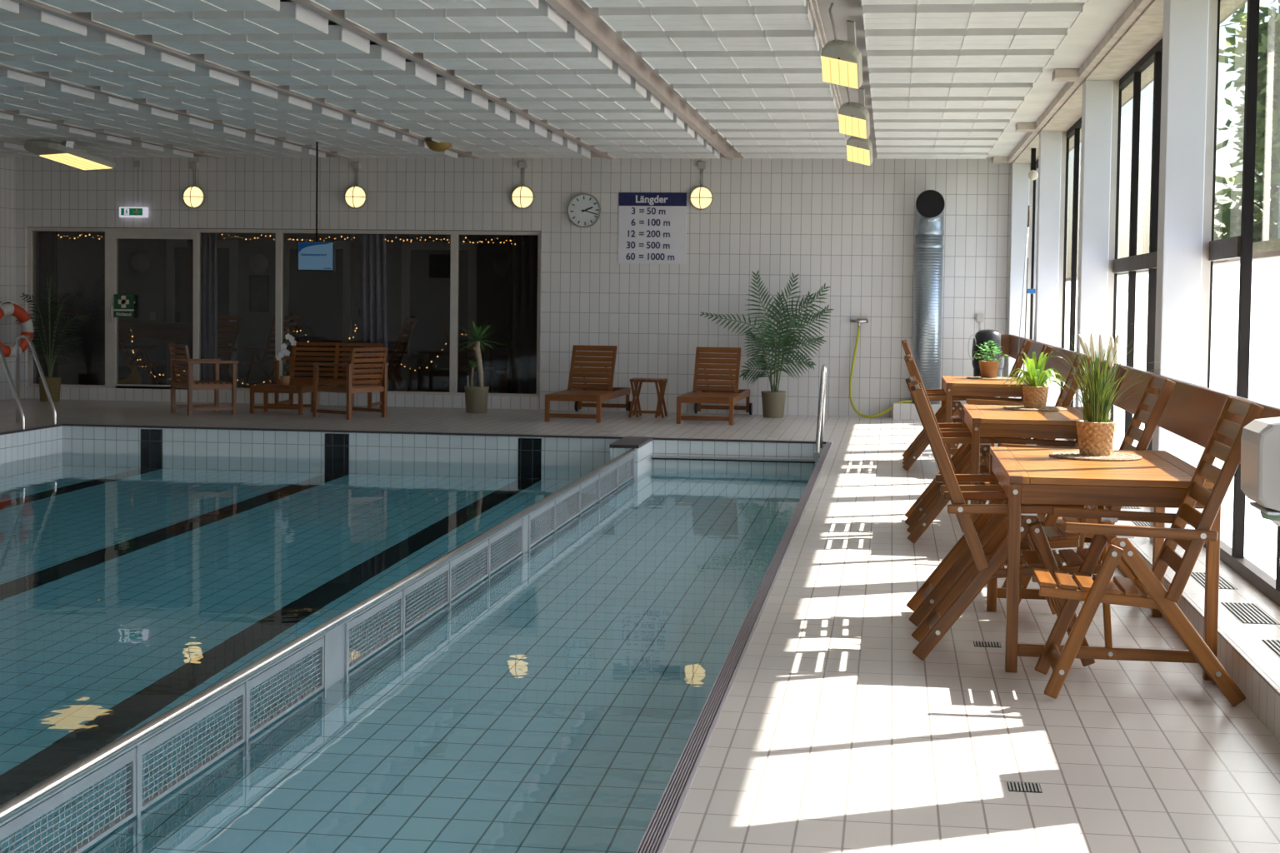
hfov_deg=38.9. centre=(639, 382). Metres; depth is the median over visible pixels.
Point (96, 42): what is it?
ceiling baffle
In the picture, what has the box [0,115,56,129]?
ceiling baffle
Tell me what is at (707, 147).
ceiling baffle
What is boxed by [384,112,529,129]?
ceiling baffle
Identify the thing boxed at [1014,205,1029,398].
steel pole
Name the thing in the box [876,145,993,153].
ceiling baffle
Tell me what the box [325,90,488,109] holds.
ceiling baffle
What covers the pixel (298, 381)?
sofa
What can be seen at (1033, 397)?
basket
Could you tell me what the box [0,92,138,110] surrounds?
ceiling baffle
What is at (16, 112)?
trim
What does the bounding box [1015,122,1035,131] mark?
trim
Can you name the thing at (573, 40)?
ceiling baffle
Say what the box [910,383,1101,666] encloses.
folding chair
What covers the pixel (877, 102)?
ceiling baffle
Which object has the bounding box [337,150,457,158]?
ceiling baffle
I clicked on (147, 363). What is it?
folding chair
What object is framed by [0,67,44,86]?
ceiling baffle
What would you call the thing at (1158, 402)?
folding chair
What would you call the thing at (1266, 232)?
leafy tree
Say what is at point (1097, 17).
ceiling
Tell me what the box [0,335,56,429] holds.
pool ladder
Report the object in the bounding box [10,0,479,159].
ceiling beam
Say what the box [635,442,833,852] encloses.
grate
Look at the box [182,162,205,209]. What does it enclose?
wall lamp
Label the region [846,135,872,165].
floodlight
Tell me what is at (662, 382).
side table
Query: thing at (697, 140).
ceiling baffle
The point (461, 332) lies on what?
fairy lights
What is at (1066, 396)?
folding chair
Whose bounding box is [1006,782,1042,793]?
floor drain
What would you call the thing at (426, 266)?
window
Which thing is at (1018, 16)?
ceiling panel
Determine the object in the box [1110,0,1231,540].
window
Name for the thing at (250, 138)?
ceiling baffle
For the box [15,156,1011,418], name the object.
wall
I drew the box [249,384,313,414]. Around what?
coffee table
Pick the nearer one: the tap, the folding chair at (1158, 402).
the folding chair at (1158, 402)
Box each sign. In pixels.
[113,294,134,317]
[119,206,148,217]
[297,141,335,271]
[618,192,686,264]
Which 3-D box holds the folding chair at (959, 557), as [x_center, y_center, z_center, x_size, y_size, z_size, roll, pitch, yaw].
[1.553,0.526,8.046,0.750,1.082,0.520,1,3,7]
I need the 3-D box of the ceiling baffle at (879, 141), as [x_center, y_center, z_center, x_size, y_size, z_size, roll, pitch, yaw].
[3.159,-2.622,19.329,1.272,0.136,0.646,1,3,8]
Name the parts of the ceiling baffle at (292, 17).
plate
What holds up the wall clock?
attached to the wall at (845, 225)
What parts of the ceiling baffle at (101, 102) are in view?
plate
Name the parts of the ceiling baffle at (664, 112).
plate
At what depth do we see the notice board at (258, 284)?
26.56 m
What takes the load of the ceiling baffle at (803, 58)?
hanging from the ceiling at (842, 11)
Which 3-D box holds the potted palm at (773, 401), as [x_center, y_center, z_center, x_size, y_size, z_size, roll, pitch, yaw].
[1.538,-0.466,21.884,1.618,1.776,0.411,1,3,10]
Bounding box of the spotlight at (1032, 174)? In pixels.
[1028,148,1038,179]
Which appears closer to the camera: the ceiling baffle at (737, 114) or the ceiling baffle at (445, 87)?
the ceiling baffle at (445, 87)
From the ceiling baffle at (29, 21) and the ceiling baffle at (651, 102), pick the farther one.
the ceiling baffle at (651, 102)
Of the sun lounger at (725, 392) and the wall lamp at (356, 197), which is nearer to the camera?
the sun lounger at (725, 392)
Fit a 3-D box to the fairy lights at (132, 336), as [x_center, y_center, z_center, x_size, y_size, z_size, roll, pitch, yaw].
[-6.324,-0.385,24.026,0.923,0.687,0.046,1,3,8]
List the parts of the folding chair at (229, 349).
seat, leg, armrest, backrest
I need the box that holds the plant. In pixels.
[970,340,1007,378]
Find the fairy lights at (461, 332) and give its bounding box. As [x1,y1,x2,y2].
[398,331,474,370]
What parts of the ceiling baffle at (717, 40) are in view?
plate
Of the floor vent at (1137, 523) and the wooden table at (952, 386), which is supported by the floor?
the wooden table at (952, 386)
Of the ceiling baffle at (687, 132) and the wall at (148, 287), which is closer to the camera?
the ceiling baffle at (687, 132)
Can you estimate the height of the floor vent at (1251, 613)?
0.007 m
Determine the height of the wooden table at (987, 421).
0.759 m
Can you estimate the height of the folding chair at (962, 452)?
1.082 m
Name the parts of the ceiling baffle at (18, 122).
plate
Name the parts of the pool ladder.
handrail, handrail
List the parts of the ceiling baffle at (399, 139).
plate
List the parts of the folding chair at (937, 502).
backrest, leg, leg, armrest, seat, armrest, leg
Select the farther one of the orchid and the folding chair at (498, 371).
the folding chair at (498, 371)
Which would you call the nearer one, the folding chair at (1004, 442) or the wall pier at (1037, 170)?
the folding chair at (1004, 442)
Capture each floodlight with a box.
[24,140,115,169]
[820,3,862,89]
[838,86,869,139]
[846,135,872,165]
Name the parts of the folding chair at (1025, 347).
leg, backrest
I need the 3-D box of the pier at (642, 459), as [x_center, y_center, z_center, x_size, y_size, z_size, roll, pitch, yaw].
[-0.089,1.446,17.960,0.270,1.680,1.070,1,3,8]
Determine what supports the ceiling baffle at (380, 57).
hanging from the ceiling at (842, 11)
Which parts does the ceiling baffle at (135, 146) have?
plate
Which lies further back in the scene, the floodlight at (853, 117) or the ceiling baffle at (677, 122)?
the ceiling baffle at (677, 122)
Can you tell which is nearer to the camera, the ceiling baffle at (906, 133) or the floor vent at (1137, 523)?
the floor vent at (1137, 523)
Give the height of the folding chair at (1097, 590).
1.082 m
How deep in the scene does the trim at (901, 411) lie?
21.86 m
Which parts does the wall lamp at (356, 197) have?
globe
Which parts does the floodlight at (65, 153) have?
glowing glass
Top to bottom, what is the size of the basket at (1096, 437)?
0.145 m
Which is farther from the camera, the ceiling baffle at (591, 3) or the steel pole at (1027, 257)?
the steel pole at (1027, 257)
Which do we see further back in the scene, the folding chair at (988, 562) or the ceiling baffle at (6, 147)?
the ceiling baffle at (6, 147)
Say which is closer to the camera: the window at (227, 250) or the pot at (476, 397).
the pot at (476, 397)
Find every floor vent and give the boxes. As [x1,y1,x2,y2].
[1121,506,1140,509]
[1132,521,1149,526]
[1190,572,1238,589]
[1220,602,1279,624]
[1261,639,1279,656]
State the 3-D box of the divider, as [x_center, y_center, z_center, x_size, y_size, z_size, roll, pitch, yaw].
[-1.178,1.218,9.395,0.044,0.464,16.160,1,3,8]
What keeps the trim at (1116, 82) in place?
attached to the wall column at (1097, 109)
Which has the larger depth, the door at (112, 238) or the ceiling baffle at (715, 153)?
the door at (112, 238)
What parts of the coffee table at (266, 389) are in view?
leg, leg, leg, leg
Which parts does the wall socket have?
plate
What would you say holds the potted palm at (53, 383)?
on the floor
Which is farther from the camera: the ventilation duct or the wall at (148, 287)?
the wall at (148, 287)
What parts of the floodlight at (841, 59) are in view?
glowing glass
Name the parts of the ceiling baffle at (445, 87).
plate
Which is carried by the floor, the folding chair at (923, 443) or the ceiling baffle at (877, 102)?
the folding chair at (923, 443)
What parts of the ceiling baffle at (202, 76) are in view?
plate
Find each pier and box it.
[610,440,652,477]
[1032,168,1038,339]
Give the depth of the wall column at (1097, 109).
13.55 m
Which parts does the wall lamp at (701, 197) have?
globe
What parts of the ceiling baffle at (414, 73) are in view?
plate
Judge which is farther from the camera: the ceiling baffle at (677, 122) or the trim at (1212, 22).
the ceiling baffle at (677, 122)
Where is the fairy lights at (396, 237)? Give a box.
[385,236,449,243]
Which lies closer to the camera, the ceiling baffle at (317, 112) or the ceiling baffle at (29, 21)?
the ceiling baffle at (29, 21)
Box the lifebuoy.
[0,300,34,359]
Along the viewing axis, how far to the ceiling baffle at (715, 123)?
17.51 m
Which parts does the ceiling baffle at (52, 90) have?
plate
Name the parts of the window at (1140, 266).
head frame, frame, frosted pane, glass pane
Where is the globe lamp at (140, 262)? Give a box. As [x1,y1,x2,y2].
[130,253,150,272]
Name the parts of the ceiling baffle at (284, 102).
plate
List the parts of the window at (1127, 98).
head frame, frosted pane, frame, glass pane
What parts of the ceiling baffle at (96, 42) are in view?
plate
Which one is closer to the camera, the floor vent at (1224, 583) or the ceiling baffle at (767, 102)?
the floor vent at (1224, 583)
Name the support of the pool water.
on the floor
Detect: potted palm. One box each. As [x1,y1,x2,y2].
[15,271,92,401]
[699,270,834,418]
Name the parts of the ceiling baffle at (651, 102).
plate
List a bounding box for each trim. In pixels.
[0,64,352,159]
[0,110,222,158]
[0,423,826,444]
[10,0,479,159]
[140,429,162,454]
[193,150,992,158]
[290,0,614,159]
[325,433,349,459]
[518,438,541,464]
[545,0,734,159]
[609,436,653,448]
[808,0,850,139]
[893,401,941,419]
[992,156,1008,164]
[1007,0,1152,163]
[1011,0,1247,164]
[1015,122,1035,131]
[1025,163,1033,371]
[1051,68,1079,81]
[1055,131,1066,402]
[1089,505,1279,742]
[1105,80,1119,419]
[1195,0,1217,513]
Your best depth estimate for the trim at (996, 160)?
21.62 m
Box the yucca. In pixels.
[452,320,502,413]
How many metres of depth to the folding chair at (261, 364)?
25.22 m
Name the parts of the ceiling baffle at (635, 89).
plate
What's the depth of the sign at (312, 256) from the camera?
20.22 m
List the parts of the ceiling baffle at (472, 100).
plate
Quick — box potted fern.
[998,351,1069,408]
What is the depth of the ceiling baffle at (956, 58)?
12.62 m
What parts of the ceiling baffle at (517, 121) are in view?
plate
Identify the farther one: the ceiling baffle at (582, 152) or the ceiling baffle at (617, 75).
the ceiling baffle at (582, 152)
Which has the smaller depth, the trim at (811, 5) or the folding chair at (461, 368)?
the trim at (811, 5)
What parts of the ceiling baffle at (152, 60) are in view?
plate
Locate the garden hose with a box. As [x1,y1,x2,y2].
[849,327,912,418]
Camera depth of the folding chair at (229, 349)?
24.66 m
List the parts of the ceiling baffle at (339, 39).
plate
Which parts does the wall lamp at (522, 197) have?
globe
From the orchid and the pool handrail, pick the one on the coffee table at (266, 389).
the orchid
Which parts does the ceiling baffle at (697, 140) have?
plate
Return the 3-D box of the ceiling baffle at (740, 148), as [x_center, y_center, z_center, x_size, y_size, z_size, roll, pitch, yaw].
[1.719,-2.694,20.480,1.262,0.136,0.646,1,3,8]
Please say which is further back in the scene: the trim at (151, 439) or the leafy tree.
the leafy tree
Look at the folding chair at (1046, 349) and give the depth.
14.53 m
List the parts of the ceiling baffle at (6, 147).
plate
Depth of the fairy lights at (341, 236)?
23.35 m
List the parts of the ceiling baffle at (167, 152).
plate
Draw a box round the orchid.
[275,333,296,385]
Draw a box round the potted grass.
[1056,323,1169,455]
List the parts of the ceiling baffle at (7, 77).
plate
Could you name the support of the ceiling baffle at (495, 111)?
hanging from the ceiling at (842, 11)
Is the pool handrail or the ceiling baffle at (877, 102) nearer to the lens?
the ceiling baffle at (877, 102)
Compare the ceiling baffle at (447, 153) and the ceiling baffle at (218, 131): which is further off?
the ceiling baffle at (447, 153)
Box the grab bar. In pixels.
[650,455,814,463]
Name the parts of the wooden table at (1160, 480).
leg, leg, leg, leg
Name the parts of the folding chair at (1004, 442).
seat, armrest, armrest, backrest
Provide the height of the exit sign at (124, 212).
0.132 m
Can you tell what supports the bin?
on the floor
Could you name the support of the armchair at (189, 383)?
on the floor
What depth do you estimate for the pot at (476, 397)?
21.95 m
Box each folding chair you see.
[118,329,164,384]
[182,315,241,382]
[242,315,300,388]
[359,318,417,391]
[439,317,493,393]
[495,352,508,393]
[901,339,961,460]
[901,340,965,470]
[904,354,989,526]
[905,357,1021,543]
[905,375,1079,626]
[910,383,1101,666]
[950,339,1032,454]
[965,345,1052,405]
[978,354,1089,515]
[980,365,1127,539]
[1001,375,1175,609]
[1031,396,1263,706]
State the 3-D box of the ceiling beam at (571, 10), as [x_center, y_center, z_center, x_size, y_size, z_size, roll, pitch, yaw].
[-0.702,-2.221,9.296,0.090,0.105,26.400,1,3,8]
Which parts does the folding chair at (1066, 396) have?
leg, backrest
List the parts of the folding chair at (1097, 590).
leg, leg, seat, armrest, armrest, leg, leg, backrest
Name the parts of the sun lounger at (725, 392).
leg, leg, frame, backrest, leg, leg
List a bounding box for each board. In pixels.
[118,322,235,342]
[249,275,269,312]
[1000,334,1279,464]
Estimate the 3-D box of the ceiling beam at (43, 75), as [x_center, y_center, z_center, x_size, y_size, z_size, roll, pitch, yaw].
[-5.515,-2.314,9.961,0.090,0.105,26.400,1,3,8]
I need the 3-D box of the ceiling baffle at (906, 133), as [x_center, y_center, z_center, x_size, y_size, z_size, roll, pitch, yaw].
[3.029,-2.581,18.395,1.272,0.136,0.646,1,3,8]
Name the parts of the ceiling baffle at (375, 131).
plate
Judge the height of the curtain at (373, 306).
2.240 m
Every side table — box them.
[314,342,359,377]
[480,344,508,393]
[628,377,667,418]
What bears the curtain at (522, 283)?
hanging from the wall at (845, 225)
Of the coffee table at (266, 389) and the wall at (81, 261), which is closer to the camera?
the coffee table at (266, 389)
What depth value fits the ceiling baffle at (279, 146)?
21.20 m
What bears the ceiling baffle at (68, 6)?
hanging from the ceiling at (842, 11)
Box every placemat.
[966,376,1010,379]
[1003,405,1066,410]
[1049,450,1141,460]
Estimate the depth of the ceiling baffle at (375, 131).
19.13 m
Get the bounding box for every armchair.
[169,344,238,415]
[311,347,388,419]
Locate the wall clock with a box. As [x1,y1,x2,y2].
[567,193,601,227]
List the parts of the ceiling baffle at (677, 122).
plate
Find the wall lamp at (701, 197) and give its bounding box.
[689,161,713,209]
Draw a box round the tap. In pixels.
[850,318,868,327]
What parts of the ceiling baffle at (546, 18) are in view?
plate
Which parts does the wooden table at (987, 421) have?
leg, leg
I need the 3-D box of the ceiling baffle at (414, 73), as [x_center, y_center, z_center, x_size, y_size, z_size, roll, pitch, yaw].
[-2.345,-2.463,14.378,1.332,0.136,0.646,1,3,8]
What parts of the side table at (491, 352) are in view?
leg, leg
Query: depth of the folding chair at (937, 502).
10.62 m
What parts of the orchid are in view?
flower, flower, flower, pot, flower, flower, flower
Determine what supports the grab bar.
attached to the wall at (374, 447)
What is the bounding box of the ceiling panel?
[862,2,1083,29]
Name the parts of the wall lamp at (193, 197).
globe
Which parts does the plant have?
pot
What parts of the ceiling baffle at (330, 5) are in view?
plate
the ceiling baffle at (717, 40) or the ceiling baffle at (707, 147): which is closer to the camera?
the ceiling baffle at (717, 40)
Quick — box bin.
[967,329,1004,404]
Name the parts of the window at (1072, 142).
head frame, frosted pane, glass pane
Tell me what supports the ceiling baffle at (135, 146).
hanging from the ceiling at (842, 11)
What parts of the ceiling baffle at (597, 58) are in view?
plate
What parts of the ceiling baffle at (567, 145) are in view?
plate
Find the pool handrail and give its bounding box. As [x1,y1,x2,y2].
[813,364,827,466]
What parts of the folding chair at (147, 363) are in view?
backrest, leg, armrest, leg, armrest, seat, leg, leg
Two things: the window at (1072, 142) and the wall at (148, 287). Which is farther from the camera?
the wall at (148, 287)
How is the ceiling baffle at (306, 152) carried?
hanging from the ceiling at (842, 11)
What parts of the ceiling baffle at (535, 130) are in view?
plate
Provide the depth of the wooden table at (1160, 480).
6.94 m
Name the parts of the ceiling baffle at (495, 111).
plate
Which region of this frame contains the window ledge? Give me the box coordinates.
[1030,438,1279,688]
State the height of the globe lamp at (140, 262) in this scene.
0.290 m
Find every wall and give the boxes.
[0,156,15,399]
[0,426,62,463]
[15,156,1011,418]
[35,231,104,384]
[62,425,825,471]
[118,232,509,392]
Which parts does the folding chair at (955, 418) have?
backrest, leg, leg, armrest, armrest, seat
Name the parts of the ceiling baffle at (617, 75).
plate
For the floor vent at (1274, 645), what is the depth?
6.76 m
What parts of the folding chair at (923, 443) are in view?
backrest, leg, leg, armrest, armrest, leg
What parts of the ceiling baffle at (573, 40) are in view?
plate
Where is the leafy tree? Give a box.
[1220,0,1279,253]
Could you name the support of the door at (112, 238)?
attached to the window at (454, 282)
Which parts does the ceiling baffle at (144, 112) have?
plate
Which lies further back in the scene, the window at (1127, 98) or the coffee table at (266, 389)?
the coffee table at (266, 389)
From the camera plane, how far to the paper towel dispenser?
5.48 m
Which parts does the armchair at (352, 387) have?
leg, armrest, leg, seat, leg, backrest, armrest, leg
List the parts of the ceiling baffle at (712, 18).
plate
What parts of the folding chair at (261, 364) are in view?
leg, armrest, seat, leg, leg, backrest, leg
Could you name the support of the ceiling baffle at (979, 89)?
hanging from the ceiling at (842, 11)
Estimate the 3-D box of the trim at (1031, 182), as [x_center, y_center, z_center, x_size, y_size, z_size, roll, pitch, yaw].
[4.678,-1.157,21.824,0.045,2.935,0.220,1,3,8]
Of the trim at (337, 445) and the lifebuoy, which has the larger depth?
the lifebuoy
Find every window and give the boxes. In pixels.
[26,226,540,396]
[1029,138,1074,384]
[1060,85,1133,449]
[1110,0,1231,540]
[1203,0,1279,606]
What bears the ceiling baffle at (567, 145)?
hanging from the ceiling at (842, 11)
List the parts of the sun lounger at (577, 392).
leg, leg, frame, backrest, leg, leg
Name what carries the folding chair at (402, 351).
on the floor
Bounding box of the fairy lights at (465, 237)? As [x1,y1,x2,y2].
[463,237,515,244]
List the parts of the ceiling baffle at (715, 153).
plate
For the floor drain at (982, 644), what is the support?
on the floor
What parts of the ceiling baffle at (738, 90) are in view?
plate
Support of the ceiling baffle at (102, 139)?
hanging from the ceiling at (842, 11)
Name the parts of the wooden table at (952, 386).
leg, leg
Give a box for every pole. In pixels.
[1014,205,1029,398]
[1023,257,1028,375]
[1027,289,1035,339]
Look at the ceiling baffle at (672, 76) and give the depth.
13.78 m
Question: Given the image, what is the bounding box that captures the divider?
[0,448,635,852]
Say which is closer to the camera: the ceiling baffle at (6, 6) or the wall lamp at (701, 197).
the ceiling baffle at (6, 6)
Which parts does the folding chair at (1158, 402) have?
leg, leg, seat, leg, leg, backrest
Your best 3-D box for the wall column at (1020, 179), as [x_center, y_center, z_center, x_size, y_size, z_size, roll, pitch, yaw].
[4.554,-1.159,21.821,0.200,2.935,0.220,1,3,8]
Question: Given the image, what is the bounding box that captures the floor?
[0,398,1279,852]
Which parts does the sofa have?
leg, armrest, leg, seat, backrest, leg, leg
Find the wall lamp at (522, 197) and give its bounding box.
[510,161,534,209]
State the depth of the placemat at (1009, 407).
11.24 m
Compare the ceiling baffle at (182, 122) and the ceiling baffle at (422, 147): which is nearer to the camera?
the ceiling baffle at (182, 122)
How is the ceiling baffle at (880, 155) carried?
hanging from the ceiling at (842, 11)
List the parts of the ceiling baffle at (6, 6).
panel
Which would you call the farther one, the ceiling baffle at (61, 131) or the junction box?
the junction box
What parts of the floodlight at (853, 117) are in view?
glowing glass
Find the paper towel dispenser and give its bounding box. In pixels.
[1240,416,1279,564]
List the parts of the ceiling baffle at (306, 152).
plate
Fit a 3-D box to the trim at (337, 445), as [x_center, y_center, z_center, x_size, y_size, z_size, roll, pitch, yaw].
[-3.170,1.367,18.928,0.261,1.670,0.016,1,3,8]
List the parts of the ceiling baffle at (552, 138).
plate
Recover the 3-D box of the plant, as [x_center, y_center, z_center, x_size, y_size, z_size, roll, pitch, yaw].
[3.040,-0.204,15.786,0.288,0.320,0.329,0,3,-24]
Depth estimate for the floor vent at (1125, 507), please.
11.27 m
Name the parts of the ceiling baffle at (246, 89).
plate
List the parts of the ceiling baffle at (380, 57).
plate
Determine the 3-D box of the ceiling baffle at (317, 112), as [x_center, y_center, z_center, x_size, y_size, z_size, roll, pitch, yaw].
[-3.599,-2.620,17.407,1.332,0.136,0.646,1,3,8]
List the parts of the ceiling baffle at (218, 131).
plate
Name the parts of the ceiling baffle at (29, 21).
plate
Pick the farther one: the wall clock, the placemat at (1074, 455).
the wall clock
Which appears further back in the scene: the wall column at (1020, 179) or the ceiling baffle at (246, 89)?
the wall column at (1020, 179)
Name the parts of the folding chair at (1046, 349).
armrest, armrest, backrest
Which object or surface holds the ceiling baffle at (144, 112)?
hanging from the ceiling at (842, 11)
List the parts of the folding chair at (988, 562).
backrest, leg, leg, armrest, armrest, seat, leg, leg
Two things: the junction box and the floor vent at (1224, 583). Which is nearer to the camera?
the floor vent at (1224, 583)
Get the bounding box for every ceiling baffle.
[0,0,19,13]
[0,4,86,36]
[0,26,144,55]
[0,46,194,72]
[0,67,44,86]
[0,80,94,99]
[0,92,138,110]
[0,112,13,120]
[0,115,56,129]
[0,124,95,137]
[0,132,130,144]
[0,141,26,151]
[0,150,42,157]
[19,104,177,120]
[33,0,279,13]
[49,63,239,86]
[60,140,164,151]
[63,114,213,129]
[80,147,193,157]
[90,0,328,35]
[100,78,277,99]
[104,124,245,137]
[140,132,274,144]
[145,91,311,110]
[151,25,369,54]
[173,140,301,151]
[186,103,342,120]
[204,45,405,71]
[204,146,325,158]
[222,114,369,129]
[250,61,436,85]
[255,123,394,137]
[285,131,418,144]
[289,76,464,99]
[309,0,538,10]
[312,140,438,152]
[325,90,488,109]
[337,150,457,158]
[344,0,567,34]
[355,101,509,120]
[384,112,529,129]
[386,23,591,53]
[409,121,546,137]
[423,43,612,70]
[431,130,562,145]
[452,138,577,152]
[455,60,630,84]
[471,145,590,158]
[482,75,646,98]
[506,90,660,109]
[527,101,673,119]
[547,112,684,129]
[564,121,694,138]
[580,130,703,145]
[581,0,806,8]
[594,138,712,152]
[598,0,813,32]
[607,146,719,159]
[621,20,819,52]
[641,41,821,69]
[658,68,829,84]
[673,82,832,98]
[686,89,836,109]
[698,104,838,119]
[708,119,839,129]
[717,129,844,138]
[725,134,846,145]
[734,140,847,152]
[740,152,847,159]
[860,0,1089,5]
[865,27,1067,50]
[866,49,1054,68]
[868,66,1043,84]
[870,82,1033,97]
[871,96,1024,109]
[872,108,1016,119]
[873,119,1009,129]
[875,129,1004,138]
[875,137,998,145]
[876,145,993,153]
[876,152,988,159]
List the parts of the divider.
panel frame, post, panel frame, post, panel frame, post, solid panel, post, panel frame, post, panel frame, post, panel frame, post, panel frame, post, solid panel, post, panel frame, post, panel frame, post, panel frame, post, panel frame, post, panel frame, post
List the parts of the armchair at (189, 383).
leg, backrest, leg, armrest, seat, armrest, leg, leg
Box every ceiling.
[19,0,876,150]
[987,0,1134,157]
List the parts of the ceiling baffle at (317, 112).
plate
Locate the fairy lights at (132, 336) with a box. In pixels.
[131,335,185,377]
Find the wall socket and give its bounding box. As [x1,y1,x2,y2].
[976,314,984,330]
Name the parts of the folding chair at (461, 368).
backrest, leg, leg, armrest, armrest, seat, leg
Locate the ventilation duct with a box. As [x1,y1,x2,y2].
[911,190,944,404]
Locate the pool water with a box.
[0,452,812,852]
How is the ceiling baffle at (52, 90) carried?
hanging from the ceiling at (842, 11)
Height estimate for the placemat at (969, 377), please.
0.010 m
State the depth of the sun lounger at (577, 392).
21.65 m
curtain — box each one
[38,231,58,384]
[186,239,193,376]
[200,232,217,380]
[360,234,388,390]
[507,235,538,394]
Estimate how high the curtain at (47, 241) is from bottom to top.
2.240 m
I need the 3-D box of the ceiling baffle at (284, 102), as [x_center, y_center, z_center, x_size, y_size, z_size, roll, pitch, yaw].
[-3.729,-2.578,16.473,1.332,0.136,0.646,1,3,8]
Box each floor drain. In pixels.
[973,641,1001,647]
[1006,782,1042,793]
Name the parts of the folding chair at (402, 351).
armrest, leg, leg, backrest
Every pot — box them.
[38,376,61,401]
[464,385,489,413]
[760,390,786,418]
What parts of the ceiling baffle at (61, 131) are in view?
plate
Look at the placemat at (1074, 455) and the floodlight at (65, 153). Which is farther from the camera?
the floodlight at (65, 153)
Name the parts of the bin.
lid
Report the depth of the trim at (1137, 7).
12.79 m
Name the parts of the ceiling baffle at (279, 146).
plate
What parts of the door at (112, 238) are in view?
handle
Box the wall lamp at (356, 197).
[344,161,368,209]
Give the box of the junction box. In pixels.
[133,160,141,203]
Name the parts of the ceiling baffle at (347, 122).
plate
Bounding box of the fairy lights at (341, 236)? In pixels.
[288,235,354,240]
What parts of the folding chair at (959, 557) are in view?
backrest, leg, leg, armrest, armrest, seat, leg, leg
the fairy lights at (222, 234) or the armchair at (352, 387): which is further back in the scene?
the fairy lights at (222, 234)
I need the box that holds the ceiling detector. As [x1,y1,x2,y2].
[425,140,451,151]
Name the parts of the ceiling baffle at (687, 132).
plate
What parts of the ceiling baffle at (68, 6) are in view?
plate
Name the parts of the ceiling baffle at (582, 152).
plate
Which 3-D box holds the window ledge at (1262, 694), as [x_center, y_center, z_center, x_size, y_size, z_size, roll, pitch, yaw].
[2.525,1.058,8.994,0.020,0.355,26.400,1,3,8]
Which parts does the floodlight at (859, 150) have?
glowing glass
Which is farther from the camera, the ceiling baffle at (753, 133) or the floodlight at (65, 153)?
the floodlight at (65, 153)
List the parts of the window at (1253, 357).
sill frame, frosted pane, frame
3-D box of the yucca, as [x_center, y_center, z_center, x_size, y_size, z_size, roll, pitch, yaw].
[-1.984,-0.196,22.052,0.700,1.132,0.628,1,3,8]
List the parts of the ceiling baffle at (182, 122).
plate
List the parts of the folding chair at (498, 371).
seat, leg, armrest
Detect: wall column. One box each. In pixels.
[1006,163,1029,398]
[1034,131,1061,406]
[1074,80,1113,440]
[1150,0,1209,545]
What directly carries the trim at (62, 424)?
attached to the wall at (25, 445)
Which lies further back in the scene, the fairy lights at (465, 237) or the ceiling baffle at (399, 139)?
the fairy lights at (465, 237)
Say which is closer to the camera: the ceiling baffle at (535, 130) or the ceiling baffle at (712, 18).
the ceiling baffle at (712, 18)
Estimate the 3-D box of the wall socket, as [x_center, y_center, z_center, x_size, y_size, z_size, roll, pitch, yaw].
[4.132,-0.728,22.006,0.084,0.205,0.045,1,3,8]
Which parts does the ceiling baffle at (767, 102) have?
plate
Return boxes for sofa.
[273,342,383,409]
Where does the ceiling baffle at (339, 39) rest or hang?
hanging from the ceiling at (842, 11)
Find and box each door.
[105,231,200,389]
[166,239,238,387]
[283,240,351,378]
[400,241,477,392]
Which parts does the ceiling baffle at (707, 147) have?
plate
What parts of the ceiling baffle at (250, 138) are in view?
plate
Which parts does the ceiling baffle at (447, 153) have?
plate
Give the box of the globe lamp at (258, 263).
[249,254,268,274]
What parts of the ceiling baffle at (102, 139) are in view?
plate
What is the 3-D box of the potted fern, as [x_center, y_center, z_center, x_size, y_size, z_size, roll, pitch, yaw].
[2.459,-0.021,11.340,0.469,0.353,0.423,1,3,8]
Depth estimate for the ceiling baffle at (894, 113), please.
16.34 m
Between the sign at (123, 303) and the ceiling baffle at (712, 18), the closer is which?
the ceiling baffle at (712, 18)
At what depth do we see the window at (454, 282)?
23.26 m
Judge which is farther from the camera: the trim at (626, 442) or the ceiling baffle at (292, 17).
the trim at (626, 442)
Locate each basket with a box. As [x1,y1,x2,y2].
[1022,385,1049,408]
[1075,420,1116,455]
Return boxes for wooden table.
[940,375,1044,457]
[962,404,1112,543]
[986,446,1220,680]
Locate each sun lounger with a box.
[545,345,631,423]
[676,346,752,424]
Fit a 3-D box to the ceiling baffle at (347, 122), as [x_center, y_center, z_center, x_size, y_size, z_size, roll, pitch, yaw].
[-3.469,-2.662,18.341,1.332,0.136,0.646,1,3,8]
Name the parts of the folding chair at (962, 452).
backrest, leg, leg, armrest, armrest, seat, leg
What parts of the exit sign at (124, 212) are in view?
green panel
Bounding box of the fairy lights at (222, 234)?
[221,234,274,239]

